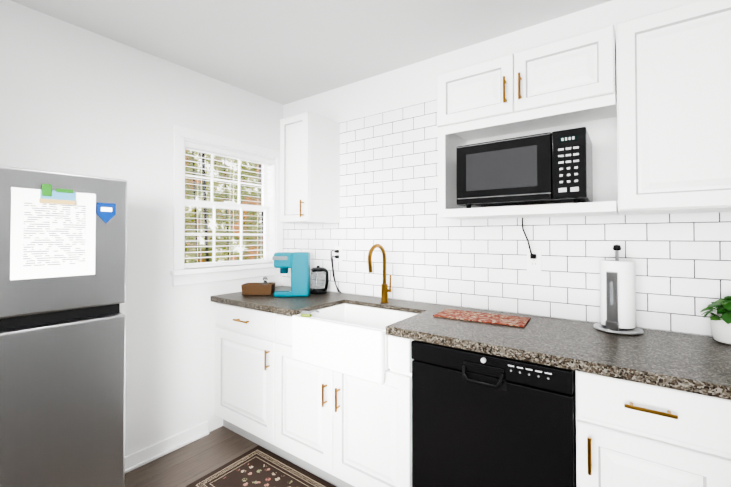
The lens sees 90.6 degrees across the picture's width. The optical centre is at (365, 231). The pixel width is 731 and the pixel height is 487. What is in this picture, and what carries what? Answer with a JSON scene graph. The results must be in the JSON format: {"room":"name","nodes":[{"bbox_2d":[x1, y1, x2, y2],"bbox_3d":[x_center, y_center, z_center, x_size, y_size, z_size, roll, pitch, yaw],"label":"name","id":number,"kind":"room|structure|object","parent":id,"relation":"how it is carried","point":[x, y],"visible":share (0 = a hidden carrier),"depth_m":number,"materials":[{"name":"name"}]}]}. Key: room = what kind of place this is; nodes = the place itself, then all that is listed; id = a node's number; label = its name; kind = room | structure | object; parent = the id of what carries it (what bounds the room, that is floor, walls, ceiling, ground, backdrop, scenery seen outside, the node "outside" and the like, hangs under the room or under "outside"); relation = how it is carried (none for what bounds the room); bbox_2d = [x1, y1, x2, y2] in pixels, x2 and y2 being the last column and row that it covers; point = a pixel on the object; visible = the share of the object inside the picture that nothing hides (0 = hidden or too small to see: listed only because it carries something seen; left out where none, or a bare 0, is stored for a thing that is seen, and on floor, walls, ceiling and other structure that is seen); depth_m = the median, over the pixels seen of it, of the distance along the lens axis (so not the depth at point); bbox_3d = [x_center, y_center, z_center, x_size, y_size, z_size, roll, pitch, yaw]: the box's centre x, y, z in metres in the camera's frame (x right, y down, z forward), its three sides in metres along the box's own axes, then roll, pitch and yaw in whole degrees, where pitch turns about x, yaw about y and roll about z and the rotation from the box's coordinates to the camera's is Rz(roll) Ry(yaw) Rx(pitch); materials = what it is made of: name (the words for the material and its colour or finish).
{"room":"kitchen","nodes":[
{"label":"kitchen","id":0,"kind":"room"},
{"bbox_2d":[0,0,282,455],"bbox_3d":[-1.921,0.134,1.437,0.140,2.440,4.000,-1,-1,36],"label":"wall","id":1,"kind":"structure","parent":0,"point":[74,99],"depth_m":2.13,"materials":[{"name":"white paint"}]},
{"bbox_2d":[125,421,208,472],"bbox_3d":[-2.048,1.307,1.105,0.026,0.085,3.340,-1,-1,36],"label":"baseboard","id":2,"kind":"structure","parent":1,"relation":"attached to","point":[141,457],"depth_m":2.22,"materials":[{"name":"white paint"}]},
{"bbox_2d":[170,125,282,285],"bbox_3d":[-0.998,-0.162,2.668,0.188,1.017,0.906,-1,-1,36],"label":"window","id":3,"kind":"structure","parent":1,"relation":"in","point":[180,274],"depth_m":2.61,"materials":[{"name":"white paint"}]},
{"bbox_2d":[184,141,272,268],"bbox_3d":[-0.988,-0.175,2.669,0.048,0.838,0.728,-1,-1,36],"label":"window blinds","id":4,"kind":"object","parent":3,"relation":"attached to","point":[197,147],"visible":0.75,"depth_m":2.63,"materials":[{"name":"white plastic"}]},
{"bbox_2d":[280,112,339,223],"bbox_3d":[-0.407,-0.430,2.580,0.276,0.730,0.362,-1,-1,36],"label":"upper cabinet","id":5,"kind":"object","parent":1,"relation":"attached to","point":[309,167],"visible":1,"depth_m":2.48,"materials":[{"name":"white paint"}]},
{"bbox_2d":[125,426,336,486],"bbox_3d":[-0.551,1.381,0.422,3.530,0.080,4.280,-1,-1,36],"label":"floor","id":6,"kind":"structure","parent":0,"point":[193,461],"depth_m":2.15,"materials":[{"name":"brown wood"}]},
{"bbox_2d":[0,166,126,486],"bbox_3d":[-1.409,0.574,1.343,0.732,1.558,0.662,-1,-1,36],"label":"refrigerator","id":7,"kind":"object","parent":6,"relation":"on","point":[63,259],"visible":1,"depth_m":1.24,"materials":[{"name":"grey metal"}]},
{"bbox_2d":[215,302,284,458],"bbox_3d":[-0.623,0.924,2.536,0.647,0.890,0.656,-1,-1,36],"label":"base cabinet","id":8,"kind":"object","parent":6,"relation":"on","point":[245,341],"visible":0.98,"depth_m":2.27,"materials":[{"name":"white paint"}]},
{"bbox_2d":[186,445,335,486],"bbox_3d":[-0.333,1.353,1.758,1.200,0.009,0.470,-1,-1,36],"label":"kitchen mat","id":9,"kind":"object","parent":6,"relation":"on","point":[258,466],"visible":1,"depth_m":2.02,"materials":[{"name":"brown fabric"}]},
{"bbox_2d":[275,314,413,486],"bbox_3d":[0.004,0.918,2.080,0.902,0.890,0.656,-1,-1,36],"label":"base cabinet","id":10,"kind":"object","parent":6,"relation":"on","point":[337,429],"visible":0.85,"depth_m":1.80,"materials":[{"name":"white paint"}]},
{"bbox_2d":[210,286,730,399],"bbox_3d":[0.387,0.447,1.724,3.243,0.038,0.788,-1,-1,36],"label":"countertop","id":11,"kind":"structure","parent":10,"relation":"on","point":[696,364],"depth_m":1.40,"materials":[{"name":"grey stone"}]},
{"bbox_2d":[241,277,274,294],"bbox_3d":[-0.757,0.378,2.565,0.210,0.121,0.129,0,-1,-2],"label":"wicker basket","id":12,"kind":"object","parent":11,"relation":"on","point":[265,287],"visible":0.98,"depth_m":2.50,"materials":[{"name":"brown wicker"}]},
{"bbox_2d":[272,252,309,296],"bbox_3d":[-0.505,0.288,2.478,0.243,0.299,0.109,0,-1,0],"label":"coffee maker","id":13,"kind":"object","parent":11,"relation":"on","point":[298,263],"visible":1,"depth_m":2.43,"materials":[{"name":"teal plastic"}]},
{"bbox_2d":[310,266,328,293],"bbox_3d":[-0.327,0.340,2.589,0.186,0.198,0.125,-1,-1,44],"label":"glass kettle","id":14,"kind":"object","parent":11,"relation":"on","point":[319,278],"visible":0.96,"depth_m":2.55,"materials":[{"name":"black"}]},
{"bbox_2d":[292,303,418,384],"bbox_3d":[-0.032,0.574,1.979,0.590,0.240,0.459,-1,-1,36],"label":"sink","id":15,"kind":"object","parent":11,"relation":"in","point":[349,339],"visible":0.85,"depth_m":1.81,"materials":[{"name":"white ceramic"}]},
{"bbox_2d":[300,310,318,316],"bbox_3d":[-0.295,0.432,1.922,0.106,0.040,0.024,0,-1,16],"label":"dish brush","id":16,"kind":"object","parent":15,"relation":"on","point":[305,314],"visible":0.98,"depth_m":1.92,"materials":[{"name":"green"}]},
{"bbox_2d":[368,244,390,302],"bbox_3d":[0.085,0.252,2.160,0.078,0.363,0.198,-1,-1,36],"label":"faucet","id":17,"kind":"object","parent":11,"relation":"on","point":[385,290],"visible":1,"depth_m":2.21,"materials":[{"name":"gold metal"}]},
{"bbox_2d":[433,309,530,326],"bbox_3d":[0.576,0.424,1.804,0.430,0.007,0.200,0,-1,32],"label":"trivet","id":18,"kind":"object","parent":11,"relation":"on","point":[508,320],"visible":0.92,"depth_m":1.78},
{"bbox_2d":[593,244,643,334],"bbox_3d":[1.096,0.239,1.574,0.180,0.371,0.180,-1,-1,36],"label":"paper towel holder","id":19,"kind":"object","parent":11,"relation":"on","point":[617,296],"visible":1,"depth_m":1.52,"materials":[{"name":"white paper"}]},
{"bbox_2d":[700,296,730,344],"bbox_3d":[1.387,0.331,1.367,0.170,0.183,0.173,-1,-1,36],"label":"potted plant","id":20,"kind":"object","parent":11,"relation":"on","point":[720,325],"visible":1,"depth_m":1.36,"materials":[{"name":"green plant"}]},
{"bbox_2d":[411,340,576,486],"bbox_3d":[0.622,0.913,1.630,0.620,0.884,0.656,-1,-1,36],"label":"dishwasher","id":21,"kind":"object","parent":6,"relation":"on","point":[479,419],"visible":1,"depth_m":1.38,"materials":[{"name":"black metal"}]},
{"bbox_2d":[576,371,730,486],"bbox_3d":[1.032,0.908,1.332,0.386,0.890,0.656,-1,-1,36],"label":"base cabinet","id":22,"kind":"object","parent":6,"relation":"on","point":[632,434],"visible":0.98,"depth_m":1.10,"materials":[{"name":"white paint"}]},
{"bbox_2d":[10,0,611,104],"bbox_3d":[-0.551,-1.139,0.456,3.530,0.080,4.280,-1,-1,36],"label":"ceiling","id":23,"kind":"structure","parent":0,"point":[283,52],"depth_m":1.94,"materials":[{"name":"white paint"}]},
{"bbox_2d":[283,0,712,336],"bbox_3d":[0.667,0.144,2.112,3.530,2.440,0.140,-1,-1,36],"label":"wall","id":24,"kind":"structure","parent":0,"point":[408,85],"depth_m":2.21,"materials":[{"name":"paint tile"},{"name":"grout"}]},
{"bbox_2d":[282,100,730,335],"bbox_3d":[0.624,-0.187,2.057,3.250,1.240,0.008,-1,-1,36],"label":"tile backsplash","id":25,"kind":"structure","parent":24,"relation":"attached to","point":[389,181],"depth_m":2.04,"materials":[{"name":"white tile"}]},
{"bbox_2d":[335,246,341,261],"bbox_3d":[-0.198,0.161,2.640,0.070,0.114,0.008,-1,-1,36],"label":"electrical outlet","id":26,"kind":"object","parent":25,"relation":"attached to","point":[339,248],"visible":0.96,"depth_m":2.63,"materials":[{"name":"white plastic"}]},
{"bbox_2d":[331,250,340,292],"bbox_3d":[-0.210,0.284,2.622,0.105,0.308,0.032,-1,-1,36],"label":"plug","id":27,"kind":"object","parent":26,"relation":"attached to","point":[336,251],"visible":1,"depth_m":2.63,"materials":[{"name":"black plastic"}]},
{"bbox_2d":[527,249,541,271],"bbox_3d":[0.869,0.145,1.864,0.070,0.114,0.008,-1,-1,36],"label":"electrical outlet","id":28,"kind":"object","parent":25,"relation":"attached to","point":[534,264],"visible":0.94,"depth_m":1.86,"materials":[{"name":"white plastic"}]},
{"bbox_2d":[522,218,535,258],"bbox_3d":[0.837,0.031,1.856,0.066,0.213,0.044,-1,-1,36],"label":"cord","id":29,"kind":"object","parent":28,"relation":"attached to","point":[532,256],"visible":0.94,"depth_m":1.84,"materials":[{"name":"black plastic"}]},
{"bbox_2d":[437,0,730,219],"bbox_3d":[0.930,-0.443,1.607,1.200,0.730,0.362,-1,-1,36],"label":"upper cabinet","id":30,"kind":"object","parent":24,"relation":"attached to","point":[645,101],"visible":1,"depth_m":1.39,"materials":[{"name":"white paint"}]},
{"bbox_2d":[456,127,592,207],"bbox_3d":[0.755,-0.269,1.732,0.543,0.299,0.322,-1,-1,36],"label":"microwave","id":31,"kind":"object","parent":30,"relation":"in","point":[555,167],"visible":0.88,"depth_m":1.58,"materials":[{"name":"black"}]},
{"label":"outside","id":32,"kind":"structure","parent":0,"visible":0},
{"bbox_2d":[184,149,263,263],"bbox_3d":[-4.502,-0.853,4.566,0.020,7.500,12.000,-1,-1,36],"label":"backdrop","id":33,"kind":"structure","parent":32,"point":[222,245],"depth_m":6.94,"materials":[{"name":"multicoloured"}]}
]}

